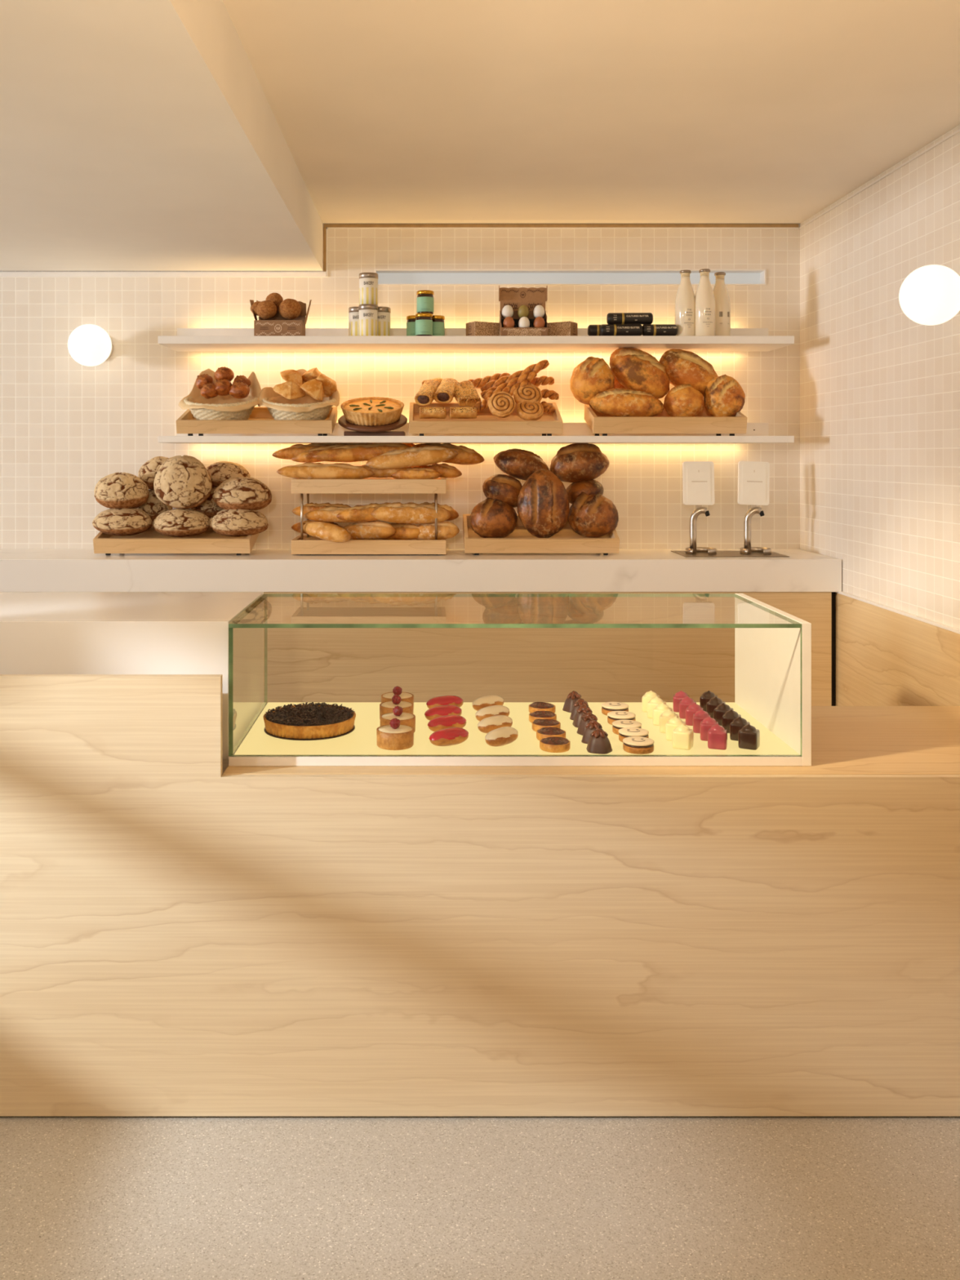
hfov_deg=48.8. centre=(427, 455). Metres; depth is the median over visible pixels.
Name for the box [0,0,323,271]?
ceiling
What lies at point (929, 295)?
wall lamp
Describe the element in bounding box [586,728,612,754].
chocolate
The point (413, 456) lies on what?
baguette
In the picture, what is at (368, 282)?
tin
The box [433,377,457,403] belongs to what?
seeded roll
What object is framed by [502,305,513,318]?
egg
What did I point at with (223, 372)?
bun
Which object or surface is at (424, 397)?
seeded roll
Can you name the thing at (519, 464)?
loaf
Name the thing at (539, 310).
egg
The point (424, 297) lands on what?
jam jar
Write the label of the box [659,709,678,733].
chocolate
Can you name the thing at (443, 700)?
red eclair
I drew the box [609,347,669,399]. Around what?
loaf
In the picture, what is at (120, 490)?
loaf
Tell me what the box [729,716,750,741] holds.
chocolate
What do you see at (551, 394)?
pastry twist
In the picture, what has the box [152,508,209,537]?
loaf
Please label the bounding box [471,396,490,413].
pastry twist
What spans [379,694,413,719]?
tartlet
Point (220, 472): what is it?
loaf
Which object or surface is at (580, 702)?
chocolate
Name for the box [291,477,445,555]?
stand
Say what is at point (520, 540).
tray
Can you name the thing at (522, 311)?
egg
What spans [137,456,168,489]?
loaf
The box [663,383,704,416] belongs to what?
loaf
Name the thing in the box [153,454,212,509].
loaf
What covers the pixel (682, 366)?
loaf
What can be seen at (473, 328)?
box
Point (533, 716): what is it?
tartlet
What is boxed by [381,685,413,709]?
tartlet
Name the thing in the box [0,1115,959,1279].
floor
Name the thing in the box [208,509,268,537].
loaf
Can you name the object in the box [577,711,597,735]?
chocolate
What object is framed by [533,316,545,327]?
egg
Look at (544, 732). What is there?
tartlet
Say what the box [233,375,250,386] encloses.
bun
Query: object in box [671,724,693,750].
chocolate
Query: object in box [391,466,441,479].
baguette
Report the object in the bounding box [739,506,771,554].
tap
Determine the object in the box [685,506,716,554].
tap
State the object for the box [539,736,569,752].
tartlet
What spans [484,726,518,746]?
ivory eclair
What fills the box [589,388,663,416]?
loaf
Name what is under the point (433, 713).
red eclair
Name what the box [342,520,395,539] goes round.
baguette
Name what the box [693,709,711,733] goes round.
chocolate
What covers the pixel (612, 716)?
cookie
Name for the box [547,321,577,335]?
box
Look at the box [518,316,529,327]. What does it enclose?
egg
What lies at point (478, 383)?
pastry twist
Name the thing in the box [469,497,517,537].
loaf
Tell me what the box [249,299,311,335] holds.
box
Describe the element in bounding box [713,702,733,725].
chocolate
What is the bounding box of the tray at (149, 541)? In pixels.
[93,526,259,555]
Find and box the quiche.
[340,396,404,426]
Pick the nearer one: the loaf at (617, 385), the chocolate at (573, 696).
the chocolate at (573, 696)
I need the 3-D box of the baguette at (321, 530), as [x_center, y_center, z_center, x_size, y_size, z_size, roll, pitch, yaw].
[-0.369,0.278,3.865,0.202,0.075,0.077,0,0,30]
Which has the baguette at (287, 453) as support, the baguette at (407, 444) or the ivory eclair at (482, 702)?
the baguette at (407, 444)
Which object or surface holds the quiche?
on the cake stand at (357, 430)
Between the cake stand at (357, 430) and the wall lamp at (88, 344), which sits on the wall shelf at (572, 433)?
the cake stand at (357, 430)
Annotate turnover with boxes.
[272,381,305,399]
[280,369,303,387]
[299,378,324,401]
[302,367,321,382]
[315,373,337,397]
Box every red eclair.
[424,704,462,720]
[426,695,463,708]
[427,715,466,731]
[429,727,468,746]
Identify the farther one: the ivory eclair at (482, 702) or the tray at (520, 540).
the tray at (520, 540)
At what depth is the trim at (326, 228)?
4.12 m
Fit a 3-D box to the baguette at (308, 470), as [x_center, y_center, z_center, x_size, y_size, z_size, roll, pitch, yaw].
[-0.377,0.058,3.899,0.362,0.068,0.069,0,0,1]
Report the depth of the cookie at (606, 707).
2.63 m
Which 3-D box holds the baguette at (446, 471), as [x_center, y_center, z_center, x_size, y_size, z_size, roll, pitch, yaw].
[0.031,0.054,4.000,0.202,0.062,0.062,0,0,10]
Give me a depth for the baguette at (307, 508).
3.91 m
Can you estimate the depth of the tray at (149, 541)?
3.83 m
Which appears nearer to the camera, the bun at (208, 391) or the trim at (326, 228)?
the bun at (208, 391)
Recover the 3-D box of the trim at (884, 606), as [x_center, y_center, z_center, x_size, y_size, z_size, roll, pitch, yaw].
[1.448,0.479,0.762,0.014,0.008,5.925,0,0,0]
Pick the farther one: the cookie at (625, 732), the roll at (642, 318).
the roll at (642, 318)
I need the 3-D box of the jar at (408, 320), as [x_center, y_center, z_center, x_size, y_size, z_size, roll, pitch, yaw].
[-0.046,-0.469,3.908,0.061,0.078,0.061,0,0,0]
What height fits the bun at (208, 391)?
0.059 m
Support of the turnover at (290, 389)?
in the wicker basket at (306, 407)
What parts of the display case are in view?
glass, glass, light panel, panel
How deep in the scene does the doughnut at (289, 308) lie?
3.83 m
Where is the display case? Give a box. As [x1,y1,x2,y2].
[228,593,811,765]
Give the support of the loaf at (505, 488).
on the loaf at (490, 518)
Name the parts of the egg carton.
lid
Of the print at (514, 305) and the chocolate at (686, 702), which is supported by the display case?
the chocolate at (686, 702)
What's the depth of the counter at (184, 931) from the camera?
2.21 m
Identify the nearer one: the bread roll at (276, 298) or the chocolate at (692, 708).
the chocolate at (692, 708)
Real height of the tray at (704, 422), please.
0.126 m
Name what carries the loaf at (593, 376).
on the loaf at (611, 402)
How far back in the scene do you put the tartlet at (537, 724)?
2.48 m
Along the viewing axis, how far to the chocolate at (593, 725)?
2.38 m
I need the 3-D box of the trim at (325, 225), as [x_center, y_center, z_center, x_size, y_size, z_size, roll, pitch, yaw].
[0.522,-0.898,4.123,1.854,0.013,0.003,0,0,0]
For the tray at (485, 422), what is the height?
0.131 m
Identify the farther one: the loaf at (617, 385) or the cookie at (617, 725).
the loaf at (617, 385)
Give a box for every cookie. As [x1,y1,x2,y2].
[601,702,628,715]
[607,711,635,724]
[612,720,641,734]
[618,727,648,742]
[622,736,653,754]
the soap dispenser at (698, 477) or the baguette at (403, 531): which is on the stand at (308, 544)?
the baguette at (403, 531)
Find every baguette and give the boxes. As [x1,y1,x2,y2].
[271,443,346,459]
[276,462,373,479]
[291,443,373,462]
[291,502,351,516]
[291,520,342,533]
[302,520,351,542]
[303,506,368,522]
[312,443,413,462]
[337,502,391,521]
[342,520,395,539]
[360,464,411,477]
[365,444,457,469]
[370,502,451,524]
[382,523,420,539]
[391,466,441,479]
[403,443,414,446]
[410,463,462,478]
[413,443,484,464]
[416,520,459,539]
[420,502,458,520]
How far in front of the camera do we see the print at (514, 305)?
3.87 m
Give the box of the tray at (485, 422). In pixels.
[408,402,563,435]
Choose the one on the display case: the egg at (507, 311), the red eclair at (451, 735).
the red eclair at (451, 735)
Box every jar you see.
[406,315,416,335]
[406,319,415,322]
[415,312,432,335]
[416,289,434,314]
[431,315,444,335]
[432,319,444,322]
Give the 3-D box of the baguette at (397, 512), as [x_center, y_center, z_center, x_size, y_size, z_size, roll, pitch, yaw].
[-0.061,0.211,3.893,0.299,0.080,0.083,0,0,-7]
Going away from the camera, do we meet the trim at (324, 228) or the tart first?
the tart
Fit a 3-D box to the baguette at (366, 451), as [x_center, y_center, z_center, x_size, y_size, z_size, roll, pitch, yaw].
[-0.230,-0.013,3.940,0.398,0.075,0.076,0,0,-4]
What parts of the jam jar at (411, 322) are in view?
lid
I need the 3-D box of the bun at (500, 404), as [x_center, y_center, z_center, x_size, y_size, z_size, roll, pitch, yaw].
[0.270,-0.186,3.847,0.101,0.098,0.061,0,0,-5]
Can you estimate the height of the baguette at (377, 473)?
0.055 m
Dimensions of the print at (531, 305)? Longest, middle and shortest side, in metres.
0.054 x 0.028 x 0.003 m
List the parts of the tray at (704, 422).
rail, rail, rail, rail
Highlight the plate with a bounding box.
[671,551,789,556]
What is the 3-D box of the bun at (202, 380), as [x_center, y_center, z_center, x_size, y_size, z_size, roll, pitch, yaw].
[-0.824,-0.274,3.909,0.065,0.057,0.068,0,0,-15]
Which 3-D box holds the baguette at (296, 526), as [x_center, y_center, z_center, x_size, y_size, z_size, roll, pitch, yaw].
[-0.412,0.272,3.989,0.204,0.058,0.059,0,0,-5]
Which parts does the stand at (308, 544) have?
rod, rod, rod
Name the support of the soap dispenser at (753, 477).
attached to the wall at (67, 425)
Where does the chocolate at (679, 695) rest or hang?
on the display case
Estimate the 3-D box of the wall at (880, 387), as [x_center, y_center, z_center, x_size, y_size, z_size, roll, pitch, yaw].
[1.505,0.241,1.012,0.100,2.292,6.425,0,0,0]
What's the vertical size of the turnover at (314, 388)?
0.084 m
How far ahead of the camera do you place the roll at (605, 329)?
3.82 m
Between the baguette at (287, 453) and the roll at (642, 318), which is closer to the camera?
the roll at (642, 318)
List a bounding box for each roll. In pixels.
[414,379,439,405]
[418,406,446,418]
[422,377,443,385]
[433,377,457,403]
[448,406,477,418]
[453,382,471,406]
[460,380,480,406]
[587,324,600,335]
[600,324,642,335]
[606,312,653,324]
[642,324,677,335]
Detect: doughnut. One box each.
[250,301,261,315]
[256,300,277,319]
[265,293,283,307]
[278,298,301,319]
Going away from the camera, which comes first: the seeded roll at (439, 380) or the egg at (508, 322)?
the egg at (508, 322)
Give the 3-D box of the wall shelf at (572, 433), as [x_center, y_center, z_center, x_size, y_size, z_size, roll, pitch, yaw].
[0.174,-0.087,3.927,2.278,0.080,0.294,0,0,0]
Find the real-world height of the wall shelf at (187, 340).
0.090 m
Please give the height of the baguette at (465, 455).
0.089 m
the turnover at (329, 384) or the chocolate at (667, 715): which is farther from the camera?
the turnover at (329, 384)
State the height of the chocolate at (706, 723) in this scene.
0.052 m
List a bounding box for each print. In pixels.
[256,321,300,335]
[503,302,517,309]
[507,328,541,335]
[528,302,542,310]
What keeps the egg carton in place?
on the wall shelf at (187, 340)
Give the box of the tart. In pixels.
[262,702,355,740]
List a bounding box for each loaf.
[92,507,152,536]
[93,471,148,508]
[134,489,173,522]
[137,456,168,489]
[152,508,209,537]
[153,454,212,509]
[191,485,223,518]
[205,461,249,487]
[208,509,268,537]
[212,476,271,510]
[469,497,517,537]
[482,474,522,507]
[493,448,549,480]
[516,468,569,537]
[549,443,609,482]
[565,480,604,503]
[568,491,618,537]
[569,356,614,404]
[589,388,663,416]
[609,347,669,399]
[613,375,625,388]
[658,348,717,396]
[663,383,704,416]
[703,374,745,416]
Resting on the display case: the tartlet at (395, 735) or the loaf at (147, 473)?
the tartlet at (395, 735)
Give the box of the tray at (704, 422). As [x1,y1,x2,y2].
[583,403,747,435]
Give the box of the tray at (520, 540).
[462,514,619,555]
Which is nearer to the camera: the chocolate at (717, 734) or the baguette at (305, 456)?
the chocolate at (717, 734)
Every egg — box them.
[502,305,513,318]
[502,316,514,327]
[517,305,528,318]
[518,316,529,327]
[533,305,544,318]
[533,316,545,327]
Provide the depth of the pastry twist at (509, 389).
3.90 m
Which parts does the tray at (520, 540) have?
rail, rail, rail, rail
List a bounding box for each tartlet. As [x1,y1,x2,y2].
[376,717,413,750]
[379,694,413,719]
[380,706,415,732]
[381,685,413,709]
[528,702,555,712]
[528,711,556,723]
[532,719,560,731]
[536,727,565,740]
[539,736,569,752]
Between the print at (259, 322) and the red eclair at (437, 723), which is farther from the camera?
the print at (259, 322)
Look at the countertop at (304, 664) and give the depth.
3.71 m
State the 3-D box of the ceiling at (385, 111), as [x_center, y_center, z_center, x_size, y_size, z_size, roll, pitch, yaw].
[0.564,-0.955,0.958,1.982,0.100,6.315,0,0,0]
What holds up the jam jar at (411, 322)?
on the wall shelf at (187, 340)
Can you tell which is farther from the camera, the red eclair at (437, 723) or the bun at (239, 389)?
the bun at (239, 389)
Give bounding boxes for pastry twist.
[468,373,511,388]
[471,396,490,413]
[480,360,549,391]
[480,370,537,398]
[483,379,530,399]
[530,375,554,386]
[541,389,559,399]
[541,400,555,414]
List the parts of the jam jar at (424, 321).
lid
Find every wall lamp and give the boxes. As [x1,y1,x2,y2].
[67,324,112,366]
[898,264,959,325]
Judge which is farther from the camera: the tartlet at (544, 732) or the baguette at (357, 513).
the baguette at (357, 513)
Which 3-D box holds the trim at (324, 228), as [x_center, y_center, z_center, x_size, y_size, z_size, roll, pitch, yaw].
[-0.401,-0.805,4.123,0.011,0.172,0.003,0,0,0]
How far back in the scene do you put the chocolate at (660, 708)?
2.53 m
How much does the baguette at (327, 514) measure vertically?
0.059 m
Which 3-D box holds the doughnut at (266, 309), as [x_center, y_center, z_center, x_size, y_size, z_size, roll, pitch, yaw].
[-0.587,-0.533,3.858,0.075,0.070,0.075,0,0,0]
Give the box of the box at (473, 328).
[466,321,499,335]
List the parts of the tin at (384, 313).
lid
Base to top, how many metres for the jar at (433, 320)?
0.078 m
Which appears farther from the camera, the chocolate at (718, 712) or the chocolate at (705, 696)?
the chocolate at (705, 696)
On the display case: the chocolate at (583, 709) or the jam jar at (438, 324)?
the chocolate at (583, 709)
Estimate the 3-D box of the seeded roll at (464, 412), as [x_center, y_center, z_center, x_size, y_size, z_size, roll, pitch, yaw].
[0.130,-0.156,3.847,0.101,0.043,0.047,0,0,-3]
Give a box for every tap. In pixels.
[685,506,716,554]
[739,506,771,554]
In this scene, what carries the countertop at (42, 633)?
on the counter at (184, 931)
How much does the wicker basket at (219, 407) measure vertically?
0.226 m
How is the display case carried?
on the counter at (184, 931)
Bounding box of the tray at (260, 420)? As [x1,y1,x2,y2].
[176,406,337,435]
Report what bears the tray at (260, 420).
on the wall shelf at (572, 433)
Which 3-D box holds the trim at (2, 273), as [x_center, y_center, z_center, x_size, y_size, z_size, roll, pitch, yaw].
[-4.698,-0.708,4.122,8.604,0.020,0.006,0,0,0]
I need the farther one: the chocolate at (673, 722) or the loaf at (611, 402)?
the loaf at (611, 402)
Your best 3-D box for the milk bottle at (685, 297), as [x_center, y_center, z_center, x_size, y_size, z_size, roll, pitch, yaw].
[0.943,-0.553,3.860,0.075,0.247,0.075,0,0,-8]
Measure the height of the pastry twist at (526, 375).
0.102 m
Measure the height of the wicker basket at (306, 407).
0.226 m
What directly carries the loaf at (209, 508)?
on the tray at (149, 541)
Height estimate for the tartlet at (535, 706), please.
0.020 m
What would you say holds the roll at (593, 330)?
on the wall shelf at (187, 340)
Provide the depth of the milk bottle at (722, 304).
3.88 m
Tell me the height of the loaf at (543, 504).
0.257 m
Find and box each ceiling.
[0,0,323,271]
[222,0,959,223]
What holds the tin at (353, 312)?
on the wall shelf at (187, 340)
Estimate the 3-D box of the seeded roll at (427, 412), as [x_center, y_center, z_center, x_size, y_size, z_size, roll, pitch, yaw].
[0.019,-0.156,3.845,0.098,0.044,0.047,0,0,0]
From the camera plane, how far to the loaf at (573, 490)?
3.95 m
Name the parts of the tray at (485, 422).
rail, rail, rail, rail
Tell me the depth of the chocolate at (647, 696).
2.67 m
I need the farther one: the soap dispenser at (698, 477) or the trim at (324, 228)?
the trim at (324, 228)
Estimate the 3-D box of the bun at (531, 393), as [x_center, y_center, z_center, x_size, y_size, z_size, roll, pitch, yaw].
[0.369,-0.223,3.901,0.107,0.096,0.079,0,0,1]
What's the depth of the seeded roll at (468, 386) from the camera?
3.89 m
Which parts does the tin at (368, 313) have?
lid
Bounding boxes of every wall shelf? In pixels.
[158,328,794,351]
[158,422,794,443]
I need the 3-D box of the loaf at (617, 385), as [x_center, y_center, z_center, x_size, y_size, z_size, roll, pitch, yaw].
[0.730,-0.274,4.020,0.119,0.109,0.080,0,0,4]
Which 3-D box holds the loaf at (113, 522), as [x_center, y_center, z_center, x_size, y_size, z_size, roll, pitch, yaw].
[-1.127,0.242,3.906,0.217,0.107,0.177,0,0,6]
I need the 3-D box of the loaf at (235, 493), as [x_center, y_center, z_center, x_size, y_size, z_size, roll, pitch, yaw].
[-0.686,0.144,3.921,0.219,0.130,0.172,0,0,3]
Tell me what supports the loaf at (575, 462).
on the loaf at (573, 490)
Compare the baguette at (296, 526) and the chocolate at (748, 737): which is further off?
the baguette at (296, 526)
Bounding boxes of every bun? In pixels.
[195,373,213,389]
[200,382,217,399]
[213,366,234,381]
[214,378,231,395]
[228,381,249,398]
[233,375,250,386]
[488,391,515,417]
[512,383,542,404]
[515,400,543,420]
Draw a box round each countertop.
[0,548,841,706]
[0,591,263,759]
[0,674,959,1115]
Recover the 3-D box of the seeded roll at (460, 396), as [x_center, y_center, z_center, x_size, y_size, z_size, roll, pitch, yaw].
[0.121,-0.229,3.917,0.053,0.094,0.110,0,0,-23]
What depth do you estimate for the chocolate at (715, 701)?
2.60 m
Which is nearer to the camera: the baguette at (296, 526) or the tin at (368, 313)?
the tin at (368, 313)
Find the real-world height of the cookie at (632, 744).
0.023 m
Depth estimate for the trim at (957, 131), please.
3.34 m
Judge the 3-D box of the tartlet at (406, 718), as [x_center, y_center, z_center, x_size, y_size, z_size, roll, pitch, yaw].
[-0.070,0.617,2.474,0.083,0.061,0.083,0,0,-40]
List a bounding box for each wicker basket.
[178,368,261,420]
[257,368,339,420]
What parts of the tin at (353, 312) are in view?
lid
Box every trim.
[0,271,326,276]
[323,223,798,227]
[323,227,326,271]
[326,227,799,229]
[326,228,328,276]
[799,128,959,228]
[835,591,959,634]
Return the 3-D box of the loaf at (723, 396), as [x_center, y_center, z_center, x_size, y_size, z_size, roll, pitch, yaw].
[1.096,-0.216,3.900,0.146,0.167,0.120,0,0,-8]
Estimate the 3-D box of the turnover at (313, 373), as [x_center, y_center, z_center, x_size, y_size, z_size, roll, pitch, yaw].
[-0.428,-0.295,3.946,0.080,0.073,0.072,0,0,43]
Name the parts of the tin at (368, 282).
lid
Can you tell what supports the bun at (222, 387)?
in the wicker basket at (219, 407)
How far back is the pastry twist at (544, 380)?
3.96 m
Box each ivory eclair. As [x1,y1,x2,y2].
[472,694,503,711]
[475,705,509,721]
[477,715,512,733]
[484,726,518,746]
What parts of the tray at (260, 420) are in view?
rail, rail, rail, rail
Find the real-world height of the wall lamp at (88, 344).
0.159 m
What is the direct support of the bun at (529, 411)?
on the tray at (485, 422)
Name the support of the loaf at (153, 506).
on the tray at (149, 541)
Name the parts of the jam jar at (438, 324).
lid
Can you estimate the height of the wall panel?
0.903 m
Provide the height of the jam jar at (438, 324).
0.086 m
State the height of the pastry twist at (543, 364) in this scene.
0.122 m
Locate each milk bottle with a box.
[675,269,694,335]
[694,268,715,335]
[712,271,730,335]
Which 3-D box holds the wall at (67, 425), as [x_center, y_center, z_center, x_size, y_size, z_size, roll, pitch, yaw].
[-3.723,0.241,4.175,10.555,2.292,0.100,0,0,0]
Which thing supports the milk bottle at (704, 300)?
on the wall shelf at (187, 340)
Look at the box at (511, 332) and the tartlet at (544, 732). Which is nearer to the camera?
the tartlet at (544, 732)
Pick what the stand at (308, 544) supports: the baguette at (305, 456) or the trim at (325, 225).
the baguette at (305, 456)
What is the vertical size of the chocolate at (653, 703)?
0.052 m
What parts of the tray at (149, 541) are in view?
rail, rail, rail, rail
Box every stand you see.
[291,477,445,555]
[337,413,407,435]
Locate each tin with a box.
[348,306,359,335]
[358,303,377,335]
[359,272,377,305]
[377,306,391,335]
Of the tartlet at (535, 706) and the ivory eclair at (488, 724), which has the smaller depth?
the ivory eclair at (488, 724)
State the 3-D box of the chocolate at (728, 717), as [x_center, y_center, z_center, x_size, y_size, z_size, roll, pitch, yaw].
[0.714,0.622,2.479,0.041,0.052,0.041,0,0,23]
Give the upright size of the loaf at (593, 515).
0.171 m
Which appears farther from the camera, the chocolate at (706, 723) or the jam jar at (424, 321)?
the jam jar at (424, 321)
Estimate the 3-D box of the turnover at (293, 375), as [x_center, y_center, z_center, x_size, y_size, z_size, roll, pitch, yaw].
[-0.504,-0.277,3.925,0.085,0.090,0.110,0,0,-6]
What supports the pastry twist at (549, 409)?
on the tray at (485, 422)
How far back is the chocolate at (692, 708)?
2.53 m
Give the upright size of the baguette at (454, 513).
0.070 m
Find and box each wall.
[0,223,799,549]
[800,124,959,629]
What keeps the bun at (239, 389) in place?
in the wicker basket at (219, 407)
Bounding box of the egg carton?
[498,285,547,335]
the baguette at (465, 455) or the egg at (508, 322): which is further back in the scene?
the baguette at (465, 455)
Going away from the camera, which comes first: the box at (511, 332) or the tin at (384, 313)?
the box at (511, 332)
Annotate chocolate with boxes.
[562,690,581,712]
[569,697,588,719]
[572,704,592,727]
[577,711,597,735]
[581,720,602,743]
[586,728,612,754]
[641,690,659,711]
[647,696,666,718]
[653,702,672,725]
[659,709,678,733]
[665,716,685,740]
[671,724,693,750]
[672,690,689,712]
[679,696,696,719]
[685,702,703,725]
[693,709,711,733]
[699,690,717,711]
[700,716,719,741]
[706,696,725,718]
[707,724,727,750]
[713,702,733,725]
[721,709,741,733]
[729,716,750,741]
[737,724,759,750]
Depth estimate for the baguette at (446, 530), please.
3.88 m
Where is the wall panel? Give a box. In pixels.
[835,591,959,706]

